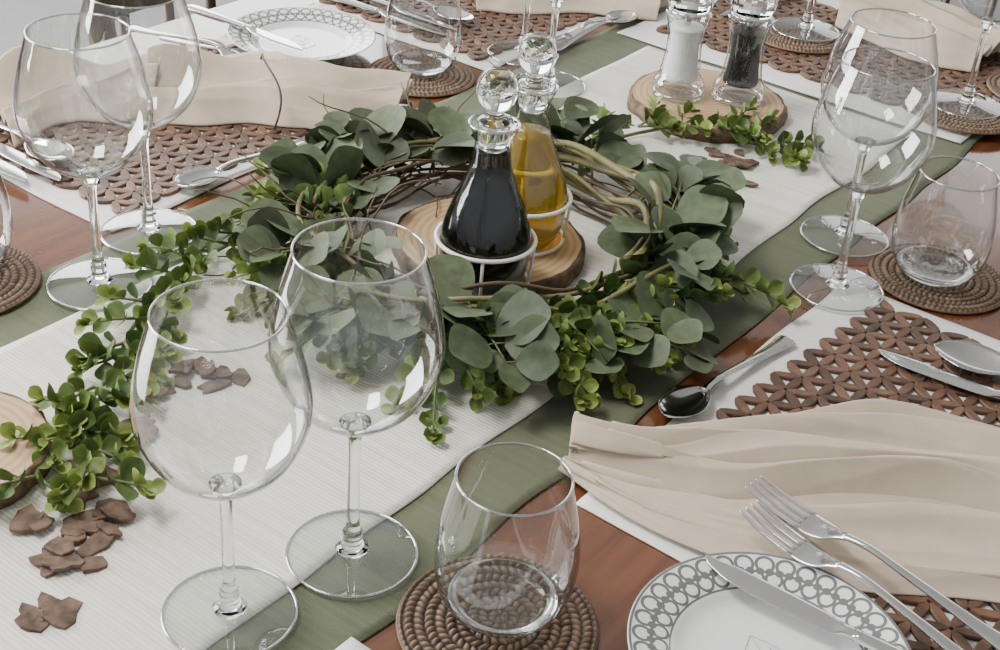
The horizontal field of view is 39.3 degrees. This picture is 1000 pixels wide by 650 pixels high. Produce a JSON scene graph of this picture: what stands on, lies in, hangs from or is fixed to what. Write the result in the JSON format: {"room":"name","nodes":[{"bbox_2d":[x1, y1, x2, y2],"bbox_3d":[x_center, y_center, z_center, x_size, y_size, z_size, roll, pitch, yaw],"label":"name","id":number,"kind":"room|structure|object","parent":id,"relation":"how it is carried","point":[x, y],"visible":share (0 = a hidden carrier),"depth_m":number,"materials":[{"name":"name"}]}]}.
{"room":"dining room","nodes":[
{"label":"dining room","id":0,"kind":"room"},
{"bbox_2d":[0,0,999,56],"bbox_3d":[0.102,0.610,1.677,7.000,0.050,8.000,25,37,29],"label":"floor","id":1,"kind":"structure","parent":0,"point":[15,15],"depth_m":3.75,"materials":[{"name":"tile"}]},
{"bbox_2d":[84,0,215,44],"bbox_3d":[-0.258,-0.119,2.000,0.482,0.790,0.420,25,37,29],"label":"dining chair","id":2,"kind":"object","parent":1,"relation":"on","point":[99,28],"visible":0.07,"depth_m":1.80,"materials":[{"name":"white wood"}]},
{"bbox_2d":[0,0,999,649],"bbox_3d":[-0.086,0.277,1.427,1.265,0.750,2.180,25,37,29],"label":"dining table","id":3,"kind":"object","parent":1,"relation":"on","point":[615,566],"visible":0.02,"depth_m":1.25,"materials":[{"name":"brown wood"}]},
{"bbox_2d":[0,245,41,312],"bbox_3d":[-0.446,-0.037,1.158,0.127,0.006,0.127,-16,38,-30],"label":"coaster","id":4,"kind":"object","parent":3,"relation":"on","point":[20,275],"visible":0.97,"depth_m":1.17,"materials":[{"name":"brown wicker"}]},
{"bbox_2d":[0,174,12,263],"bbox_3d":[-0.447,-0.094,1.145,0.089,0.103,0.089,17,34,19],"label":"glass","id":5,"kind":"object","parent":4,"relation":"on","point":[2,181],"visible":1,"depth_m":1.16,"materials":[{"name":"white"}]},
{"bbox_2d":[0,252,104,347],"bbox_3d":[-0.372,-0.022,1.154,0.072,0.005,0.143,25,37,29],"label":"table runner","id":6,"kind":"object","parent":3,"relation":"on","point":[69,286],"depth_m":1.15,"materials":[{"name":"green fabric"}]},
{"bbox_2d":[13,13,153,310],"bbox_3d":[-0.327,-0.128,1.114,0.105,0.222,0.105,25,37,29],"label":"wine glass","id":7,"kind":"object","parent":6,"relation":"on","point":[90,176],"visible":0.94,"depth_m":1.12,"materials":[{"name":"white"}]},
{"bbox_2d":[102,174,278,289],"bbox_3d":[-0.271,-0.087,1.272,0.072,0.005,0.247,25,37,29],"label":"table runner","id":8,"kind":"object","parent":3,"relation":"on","point":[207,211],"depth_m":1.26,"materials":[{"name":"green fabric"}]},
{"bbox_2d":[73,0,202,254],"bbox_3d":[-0.306,-0.177,1.196,0.105,0.222,0.105,25,37,29],"label":"wine glass","id":9,"kind":"object","parent":8,"relation":"on","point":[148,224],"visible":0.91,"depth_m":1.21,"materials":[{"name":"white"}]},
{"bbox_2d":[0,33,412,231],"bbox_3d":[-0.340,-0.218,1.472,0.300,0.002,0.423,25,37,29],"label":"placemat","id":10,"kind":"object","parent":3,"relation":"on","point":[69,200],"visible":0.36,"depth_m":1.32,"materials":[{"name":"white fabric"}]},
{"bbox_2d":[0,159,27,181],"bbox_3d":[-0.521,-0.173,1.356,0.200,0.007,0.019,24,37,27],"label":"table knife","id":11,"kind":"object","parent":10,"relation":"on","point":[6,168],"visible":1,"depth_m":1.32,"materials":[{"name":"metal"}]},
{"bbox_2d":[0,38,310,214],"bbox_3d":[-0.345,-0.223,1.475,0.269,0.003,0.382,24,36,27],"label":"placemat","id":12,"kind":"object","parent":10,"relation":"on","point":[130,182],"visible":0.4,"depth_m":1.39,"materials":[{"name":"brown wicker"}]},
{"bbox_2d":[0,143,60,180],"bbox_3d":[-0.498,-0.178,1.368,0.220,0.007,0.019,24,37,28],"label":"table knife","id":13,"kind":"object","parent":12,"relation":"on","point":[7,151],"visible":0.95,"depth_m":1.34,"materials":[{"name":"metal"}]},
{"bbox_2d":[0,124,73,161],"bbox_3d":[-0.492,-0.193,1.388,0.200,0.012,0.040,25,37,28],"label":"spoon","id":14,"kind":"object","parent":12,"relation":"on","point":[52,150],"visible":0.91,"depth_m":1.36,"materials":[{"name":"metal"}]},
{"bbox_2d":[158,36,240,52],"bbox_3d":[-0.310,-0.309,1.598,0.200,0.012,0.024,20,35,22],"label":"fork","id":15,"kind":"object","parent":12,"relation":"on","point":[167,39],"visible":0.2,"depth_m":1.62,"materials":[{"name":"metal"}]},
{"bbox_2d":[0,43,412,147],"bbox_3d":[-0.315,-0.259,1.484,0.445,0.052,0.185,-5,33,-16],"label":"linen napkin","id":16,"kind":"object","parent":12,"relation":"on","point":[239,88],"visible":0.96,"depth_m":1.47,"materials":[{"name":"beige fabric"}]},
{"bbox_2d":[126,25,237,55],"bbox_3d":[-0.338,-0.317,1.576,0.200,0.012,0.024,18,34,20],"label":"fork","id":17,"kind":"object","parent":16,"relation":"on","point":[224,51],"visible":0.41,"depth_m":1.58,"materials":[{"name":"metal"}]},
{"bbox_2d":[260,53,281,128],"bbox_3d":[-0.245,-0.248,1.483,0.009,0.070,0.119,-7,34,-19],"label":"napkin ring","id":18,"kind":"object","parent":16,"relation":"on","point":[262,54],"visible":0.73,"depth_m":1.44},
{"bbox_2d":[175,137,306,187],"bbox_3d":[-0.249,-0.162,1.379,0.035,0.012,0.175,27,38,31],"label":"spoon","id":19,"kind":"object","parent":10,"relation":"on","point":[183,180],"visible":0.67,"depth_m":1.35,"materials":[{"name":"metal"}]},
{"bbox_2d":[227,7,375,60],"bbox_3d":[-0.234,-0.337,1.653,0.174,0.018,0.174,29,39,34],"label":"plate","id":20,"kind":"object","parent":3,"relation":"on","point":[322,34],"visible":0.8,"depth_m":1.67,"materials":[{"name":"ceramic"}]},
{"bbox_2d":[184,4,302,50],"bbox_3d":[-0.299,-0.349,1.639,0.190,0.007,0.019,24,36,27],"label":"table knife","id":21,"kind":"object","parent":20,"relation":"on","point":[196,9],"visible":0.94,"depth_m":1.64,"materials":[{"name":"metal"}]},
{"bbox_2d":[335,637,370,649],"bbox_3d":[-0.086,0.338,0.618,0.348,0.002,0.444,25,37,29],"label":"placemat","id":22,"kind":"object","parent":3,"relation":"on","point":[351,643],"visible":1,"depth_m":0.85,"materials":[{"name":"white fabric"}]},
{"bbox_2d":[367,54,474,97],"bbox_3d":[-0.092,-0.290,1.618,0.127,0.006,0.127,31,40,35],"label":"coaster","id":23,"kind":"object","parent":3,"relation":"on","point":[458,78],"visible":0.46,"depth_m":1.60,"materials":[{"name":"brown wicker"}]},
{"bbox_2d":[384,0,461,75],"bbox_3d":[-0.087,-0.343,1.599,0.089,0.103,0.089,20,35,23],"label":"glass","id":24,"kind":"object","parent":23,"relation":"on","point":[421,62],"visible":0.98,"depth_m":1.61,"materials":[{"name":"white"}]},
{"bbox_2d":[307,0,605,70],"bbox_3d":[-0.001,-0.433,1.864,0.300,0.002,0.430,25,37,29],"label":"placemat","id":25,"kind":"object","parent":3,"relation":"on","point":[510,55],"visible":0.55,"depth_m":1.71,"materials":[{"name":"white fabric"}]},
{"bbox_2d":[319,0,598,60],"bbox_3d":[-0.010,-0.437,1.863,0.269,0.003,0.382,26,38,30],"label":"placemat","id":26,"kind":"object","parent":25,"relation":"on","point":[508,24],"visible":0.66,"depth_m":1.76,"materials":[{"name":"brown wicker"}]},
{"bbox_2d":[333,0,443,34],"bbox_3d":[-0.156,-0.397,1.766,0.220,0.007,0.019,23,36,26],"label":"table knife","id":27,"kind":"object","parent":26,"relation":"on","point":[354,3],"visible":0.99,"depth_m":1.75,"materials":[{"name":"metal"}]},
{"bbox_2d":[365,0,456,29],"bbox_3d":[-0.139,-0.407,1.785,0.220,0.007,0.019,24,37,28],"label":"table knife","id":28,"kind":"object","parent":26,"relation":"on","point":[410,12],"visible":0.98,"depth_m":1.77,"materials":[{"name":"metal"}]},
{"bbox_2d":[413,0,473,21],"bbox_3d":[-0.114,-0.417,1.799,0.200,0.012,0.040,25,37,29],"label":"spoon","id":29,"kind":"object","parent":26,"relation":"on","point":[451,13],"visible":0.98,"depth_m":1.78,"materials":[{"name":"metal"}]},
{"bbox_2d":[476,0,662,20],"bbox_3d":[0.084,-0.459,1.869,0.279,0.043,0.158,2,32,-6],"label":"linen napkin","id":30,"kind":"object","parent":26,"relation":"on","point":[644,9],"visible":0.95,"depth_m":1.83,"materials":[{"name":"beige fabric"}]},
{"bbox_2d":[488,0,558,65],"bbox_3d":[0.036,-0.423,1.637,0.105,0.222,0.105,25,37,29],"label":"wine glass","id":31,"kind":"object","parent":25,"relation":"on","point":[526,15],"visible":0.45,"depth_m":1.67,"materials":[{"name":"white"}]},
{"bbox_2d":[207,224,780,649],"bbox_3d":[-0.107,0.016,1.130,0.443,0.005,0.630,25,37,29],"label":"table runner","id":32,"kind":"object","parent":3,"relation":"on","point":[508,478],"depth_m":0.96,"materials":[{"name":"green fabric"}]},
{"bbox_2d":[0,161,553,649],"bbox_3d":[-0.152,0.024,1.107,0.356,0.005,0.699,25,37,29],"label":"table runner","id":33,"kind":"object","parent":32,"relation":"on","point":[252,434],"depth_m":0.98,"materials":[{"name":"fabric"}]},
{"bbox_2d":[0,392,52,509],"bbox_3d":[-0.374,0.087,0.958,0.135,0.017,0.135,-25,43,-39],"label":"wood slice","id":34,"kind":"object","parent":33,"relation":"on","point":[15,409],"visible":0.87,"depth_m":0.95,"materials":[{"name":"brown wood"}]},
{"bbox_2d":[0,382,99,513],"bbox_3d":[-0.310,0.081,0.958,0.064,0.035,0.123,1,32,-6],"label":"greenery garland","id":35,"kind":"object","parent":33,"relation":"on","point":[8,430],"visible":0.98,"depth_m":0.95,"materials":[{"name":"green plant"}]},
{"bbox_2d":[9,459,135,632],"bbox_3d":[-0.282,0.137,0.901,0.074,0.008,0.161,8,32,5],"label":"chips","id":36,"kind":"object","parent":33,"relation":"on","point":[55,557],"visible":0.83,"depth_m":0.90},
{"bbox_2d":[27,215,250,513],"bbox_3d":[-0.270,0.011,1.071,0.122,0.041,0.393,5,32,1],"label":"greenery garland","id":37,"kind":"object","parent":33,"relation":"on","point":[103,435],"visible":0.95,"depth_m":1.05,"materials":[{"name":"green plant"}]},
{"bbox_2d":[96,356,250,455],"bbox_3d":[-0.259,0.052,1.039,0.088,0.008,0.138,21,35,23],"label":"chips","id":38,"kind":"object","parent":33,"relation":"on","point":[146,427],"visible":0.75,"depth_m":1.06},
{"bbox_2d":[129,278,312,649],"bbox_3d":[-0.158,0.085,0.803,0.100,0.216,0.100,25,37,29],"label":"wine glass","id":39,"kind":"object","parent":33,"relation":"on","point":[230,605],"visible":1,"depth_m":0.81,"materials":[{"name":"white"}]},
{"bbox_2d":[268,218,445,598],"bbox_3d":[-0.088,0.053,0.854,0.104,0.227,0.104,25,37,29],"label":"wine glass","id":40,"kind":"object","parent":32,"relation":"on","point":[352,545],"visible":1,"depth_m":0.86,"materials":[{"name":"white"}]},
{"bbox_2d":[548,46,912,299],"bbox_3d":[0.155,-0.171,1.462,0.361,0.005,0.577,25,37,29],"label":"table runner","id":41,"kind":"object","parent":32,"relation":"on","point":[783,193],"depth_m":1.49,"materials":[{"name":"fabric"}]},
{"bbox_2d":[391,197,585,295],"bbox_3d":[-0.010,-0.071,1.262,0.175,0.017,0.177,-8,34,-19],"label":"wood slice","id":42,"kind":"object","parent":41,"relation":"on","point":[557,269],"visible":0.31,"depth_m":1.24,"materials":[{"name":"brown wood"}]},
{"bbox_2d":[439,66,531,295],"bbox_3d":[-0.008,-0.118,1.139,0.077,0.192,0.077,25,37,29],"label":"vinegar bottle","id":43,"kind":"object","parent":42,"relation":"on","point":[486,218],"visible":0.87,"depth_m":1.13,"materials":[{"name":"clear glass"}]},
{"bbox_2d":[434,187,572,303],"bbox_3d":[0.003,-0.077,1.214,0.087,0.044,0.177,15,33,16],"label":"stand","id":44,"kind":"object","parent":42,"relation":"on","point":[532,249],"visible":0.37,"depth_m":1.17,"materials":[{"name":"white metal"}]},
{"bbox_2d":[508,32,567,249],"bbox_3d":[0.025,-0.161,1.212,0.077,0.192,0.077,25,37,29],"label":"olive oil bottle","id":45,"kind":"object","parent":42,"relation":"on","point":[536,163],"visible":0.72,"depth_m":1.20,"materials":[{"name":"clear glass"}]},
{"bbox_2d":[191,59,800,444],"bbox_3d":[-0.004,-0.119,1.226,0.509,0.137,0.520,-8,34,-20],"label":"wreath","id":46,"kind":"object","parent":41,"relation":"on","point":[671,253],"visible":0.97,"depth_m":1.15,"materials":[{"name":"green plant"}]},
{"bbox_2d":[557,95,824,172],"bbox_3d":[0.181,-0.204,1.482,0.327,0.037,0.153,-3,33,-13],"label":"greenery garland","id":47,"kind":"object","parent":41,"relation":"on","point":[795,152],"visible":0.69,"depth_m":1.49,"materials":[{"name":"green plant"}]},
{"bbox_2d":[647,146,759,186],"bbox_3d":[0.212,-0.169,1.458,0.123,0.009,0.097,4,32,-2],"label":"chips","id":48,"kind":"object","parent":41,"relation":"on","point":[730,160],"visible":0.21,"depth_m":1.47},
{"bbox_2d":[627,68,787,143],"bbox_3d":[0.235,-0.249,1.583,0.181,0.017,0.181,10,32,8],"label":"wood slice","id":49,"kind":"object","parent":41,"relation":"on","point":[639,92],"visible":0.67,"depth_m":1.57,"materials":[{"name":"brown wood"}]},
{"bbox_2d":[650,0,714,102],"bbox_3d":[0.205,-0.326,1.538,0.061,0.153,0.061,-2,33,-12],"label":"salt mill","id":50,"kind":"object","parent":49,"relation":"on","point":[681,63],"visible":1,"depth_m":1.54,"materials":[{"name":"clear glass"}]},
{"bbox_2d":[711,0,778,106],"bbox_3d":[0.274,-0.322,1.540,0.061,0.153,0.061,-2,33,-12],"label":"pepper mill","id":51,"kind":"object","parent":49,"relation":"on","point":[741,71],"visible":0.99,"depth_m":1.54,"materials":[{"name":"clear glass"}]},
{"bbox_2d":[396,554,599,649],"bbox_3d":[-0.001,0.185,0.870,0.127,0.006,0.127,18,34,20],"label":"coaster","id":52,"kind":"object","parent":3,"relation":"on","point":[423,622],"visible":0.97,"depth_m":0.87,"materials":[{"name":"brown wicker"}]},
{"bbox_2d":[434,441,580,638],"bbox_3d":[0.005,0.133,0.851,0.089,0.103,0.089,-21,40,-35],"label":"glass","id":53,"kind":"object","parent":52,"relation":"on","point":[505,598],"visible":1,"depth_m":0.87,"materials":[{"name":"white"}]},
{"bbox_2d":[556,16,621,43],"bbox_3d":[0.111,-0.379,1.776,0.024,0.012,0.170,26,37,30],"label":"table knife","id":54,"kind":"object","parent":3,"relation":"on","point":[581,27],"visible":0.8,"depth_m":1.76,"materials":[{"name":"metal"}]},
{"bbox_2d":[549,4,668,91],"bbox_3d":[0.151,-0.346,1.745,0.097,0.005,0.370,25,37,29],"label":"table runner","id":55,"kind":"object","parent":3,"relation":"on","point":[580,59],"depth_m":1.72,"materials":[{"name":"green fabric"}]},
{"bbox_2d":[514,0,585,97],"bbox_3d":[0.064,-0.371,1.559,0.105,0.222,0.105,25,37,29],"label":"wine glass","id":56,"kind":"object","parent":55,"relation":"on","point":[556,4],"visible":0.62,"depth_m":1.58,"materials":[{"name":"white"}]},
{"bbox_2d":[556,10,636,50],"bbox_3d":[0.118,-0.372,1.766,0.036,0.012,0.180,25,37,29],"label":"spoon","id":57,"kind":"object","parent":55,"relation":"on","point":[560,46],"visible":0.85,"depth_m":1.77,"materials":[{"name":"metal"}]},
{"bbox_2d":[627,552,910,649],"bbox_3d":[0.162,0.201,0.846,0.174,0.018,0.174,29,39,34],"label":"plate","id":58,"kind":"object","parent":3,"relation":"on","point":[688,605],"visible":0.98,"depth_m":0.88,"materials":[{"name":"ceramic"}]},
{"bbox_2d":[705,555,903,649],"bbox_3d":[0.219,0.192,0.856,0.215,0.010,0.019,23,36,26],"label":"table knife","id":59,"kind":"object","parent":58,"relation":"on","point":[783,600],"visible":1,"depth_m":0.87,"materials":[{"name":"metal"}]},
{"bbox_2d":[576,280,999,649],"bbox_3d":[0.310,0.102,1.052,0.330,0.002,0.440,25,37,29],"label":"placemat","id":60,"kind":"object","parent":3,"relation":"on","point":[817,323],"visible":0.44,"depth_m":1.15,"materials":[{"name":"white fabric"}]},
{"bbox_2d":[658,335,795,417],"bbox_3d":[0.184,0.039,1.119,0.036,0.012,0.178,29,39,33],"label":"spoon","id":61,"kind":"object","parent":60,"relation":"on","point":[684,401],"visible":1,"depth_m":1.09,"materials":[{"name":"metal"}]},
{"bbox_2d":[700,298,999,649],"bbox_3d":[0.314,0.104,1.043,0.291,0.003,0.396,29,39,33],"label":"placemat","id":62,"kind":"object","parent":60,"relation":"on","point":[954,629],"visible":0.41,"depth_m":1.13,"materials":[{"name":"brown wicker"}]},
{"bbox_2d":[558,399,999,602],"bbox_3d":[0.262,0.112,0.987,0.441,0.036,0.192,7,32,3],"label":"linen napkin","id":63,"kind":"object","parent":62,"relation":"on","point":[920,485],"visible":0.96,"depth_m":0.99,"materials":[{"name":"beige fabric"}]},
{"bbox_2d":[740,499,963,649],"bbox_3d":[0.235,0.170,0.882,0.025,0.016,0.205,-22,41,-36],"label":"fork","id":64,"kind":"object","parent":62,"relation":"on","point":[809,553],"visible":1,"depth_m":0.91,"materials":[{"name":"metal"}]},
{"bbox_2d":[745,475,999,649],"bbox_3d":[0.247,0.154,0.906,0.205,0.017,0.024,29,39,33],"label":"fork","id":65,"kind":"object","parent":62,"relation":"on","point":[814,525],"visible":1,"depth_m":0.92,"materials":[{"name":"metal"}]},
{"bbox_2d":[878,349,999,398],"bbox_3d":[0.406,0.058,1.117,0.220,0.007,0.019,21,35,24],"label":"table knife","id":66,"kind":"object","parent":62,"relation":"on","point":[928,370],"visible":1,"depth_m":1.14,"materials":[{"name":"metal"}]},
{"bbox_2d":[934,340,999,375],"bbox_3d":[0.463,0.054,1.128,0.230,0.012,0.046,19,35,22],"label":"spoon","id":67,"kind":"object","parent":62,"relation":"on","point":[974,357],"visible":1,"depth_m":1.17,"materials":[{"name":"metal"}]},
{"bbox_2d":[789,46,937,312],"bbox_3d":[0.311,-0.124,1.205,0.102,0.215,0.102,25,37,29],"label":"wine glass","id":68,"kind":"object","parent":60,"relation":"on","point":[838,280],"visible":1,"depth_m":1.21,"materials":[{"name":"white"}]},
{"bbox_2d":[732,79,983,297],"bbox_3d":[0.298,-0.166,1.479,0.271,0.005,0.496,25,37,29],"label":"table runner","id":69,"kind":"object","parent":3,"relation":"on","point":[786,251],"depth_m":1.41,"materials":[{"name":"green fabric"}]},
{"bbox_2d":[617,0,999,143],"bbox_3d":[0.437,-0.355,1.795,0.460,0.002,0.354,25,37,29],"label":"placemat","id":70,"kind":"object","parent":69,"relation":"on","point":[645,31],"visible":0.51,"depth_m":1.68,"materials":[{"name":"white fabric"}]},
{"bbox_2d":[656,0,999,112],"bbox_3d":[0.442,-0.357,1.795,0.406,0.003,0.280,25,37,29],"label":"placemat","id":71,"kind":"object","parent":70,"relation":"on","point":[991,63],"visible":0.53,"depth_m":1.74,"materials":[{"name":"brown wicker"}]},
{"bbox_2d":[720,9,731,15],"bbox_3d":[0.355,-0.445,1.908,0.019,0.007,0.200,25,37,29],"label":"table knife","id":72,"kind":"object","parent":71,"relation":"on","point":[725,13],"visible":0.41,"depth_m":1.85,"materials":[{"name":"metal"}]},
{"bbox_2d":[754,16,848,53],"bbox_3d":[0.386,-0.375,1.805,0.127,0.006,0.127,-11,35,-24],"label":"coaster","id":73,"kind":"object","parent":71,"relation":"on","point":[789,27],"visible":0.88,"depth_m":1.79,"materials":[{"name":"brown wicker"}]},
{"bbox_2d":[772,0,839,41],"bbox_3d":[0.403,-0.475,1.750,0.105,0.222,0.105,25,37,29],"label":"wine glass","id":74,"kind":"object","parent":73,"relation":"on","point":[806,23],"visible":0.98,"depth_m":1.80,"materials":[{"name":"white"}]},
{"bbox_2d":[909,88,999,134],"bbox_3d":[0.539,-0.249,1.625,0.127,0.006,0.127,25,37,29],"label":"coaster","id":75,"kind":"object","parent":71,"relation":"on","point":[984,108],"visible":0.96,"depth_m":1.62,"materials":[{"name":"brown wicker"}]},
{"bbox_2d":[928,0,999,119],"bbox_3d":[0.553,-0.352,1.579,0.105,0.222,0.105,25,37,29],"label":"wine glass","id":76,"kind":"object","parent":75,"relation":"on","point":[967,97],"visible":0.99,"depth_m":1.61,"materials":[{"name":"white"}]},
{"bbox_2d":[835,0,999,71],"bbox_3d":[0.542,-0.397,1.827,0.252,0.042,0.170,25,37,29],"label":"linen napkin","id":77,"kind":"object","parent":70,"relation":"on","point":[958,33],"visible":0.95,"depth_m":1.80,"materials":[{"name":"beige fabric"}]},
{"bbox_2d":[800,8,938,257],"bbox_3d":[0.339,-0.176,1.292,0.102,0.215,0.102,25,37,29],"label":"wine glass","id":78,"kind":"object","parent":69,"relation":"on","point":[865,144],"visible":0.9,"depth_m":1.30,"materials":[{"name":"white"}]},
{"bbox_2d":[868,243,999,314],"bbox_3d":[0.405,-0.044,1.295,0.127,0.006,0.127,28,38,32],"label":"coaster","id":79,"kind":"object","parent":3,"relation":"on","point":[981,294],"visible":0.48,"depth_m":1.27,"materials":[{"name":"brown wicker"}]},
{"bbox_2d":[891,156,999,286],"bbox_3d":[0.403,-0.091,1.265,0.089,0.103,0.089,-21,40,-35],"label":"glass","id":80,"kind":"object","parent":79,"relation":"on","point":[931,266],"visible":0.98,"depth_m":1.28,"materials":[{"name":"white"}]},
{"bbox_2d":[986,72,999,97],"bbox_3d":[0.655,-0.283,1.696,0.127,0.006,0.127,0,32,-9],"label":"coaster","id":81,"kind":"object","parent":3,"relation":"on","point":[993,82],"visible":1,"depth_m":1.70,"materials":[{"name":"brown wicker"}]},
{"bbox_2d":[941,0,997,16],"bbox_3d":[0.652,-0.208,2.270,0.420,0.790,0.482,25,37,29],"label":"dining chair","id":82,"kind":"object","parent":1,"relation":"on","point":[991,4],"visible":0.02,"depth_m":2.27,"materials":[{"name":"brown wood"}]}
]}

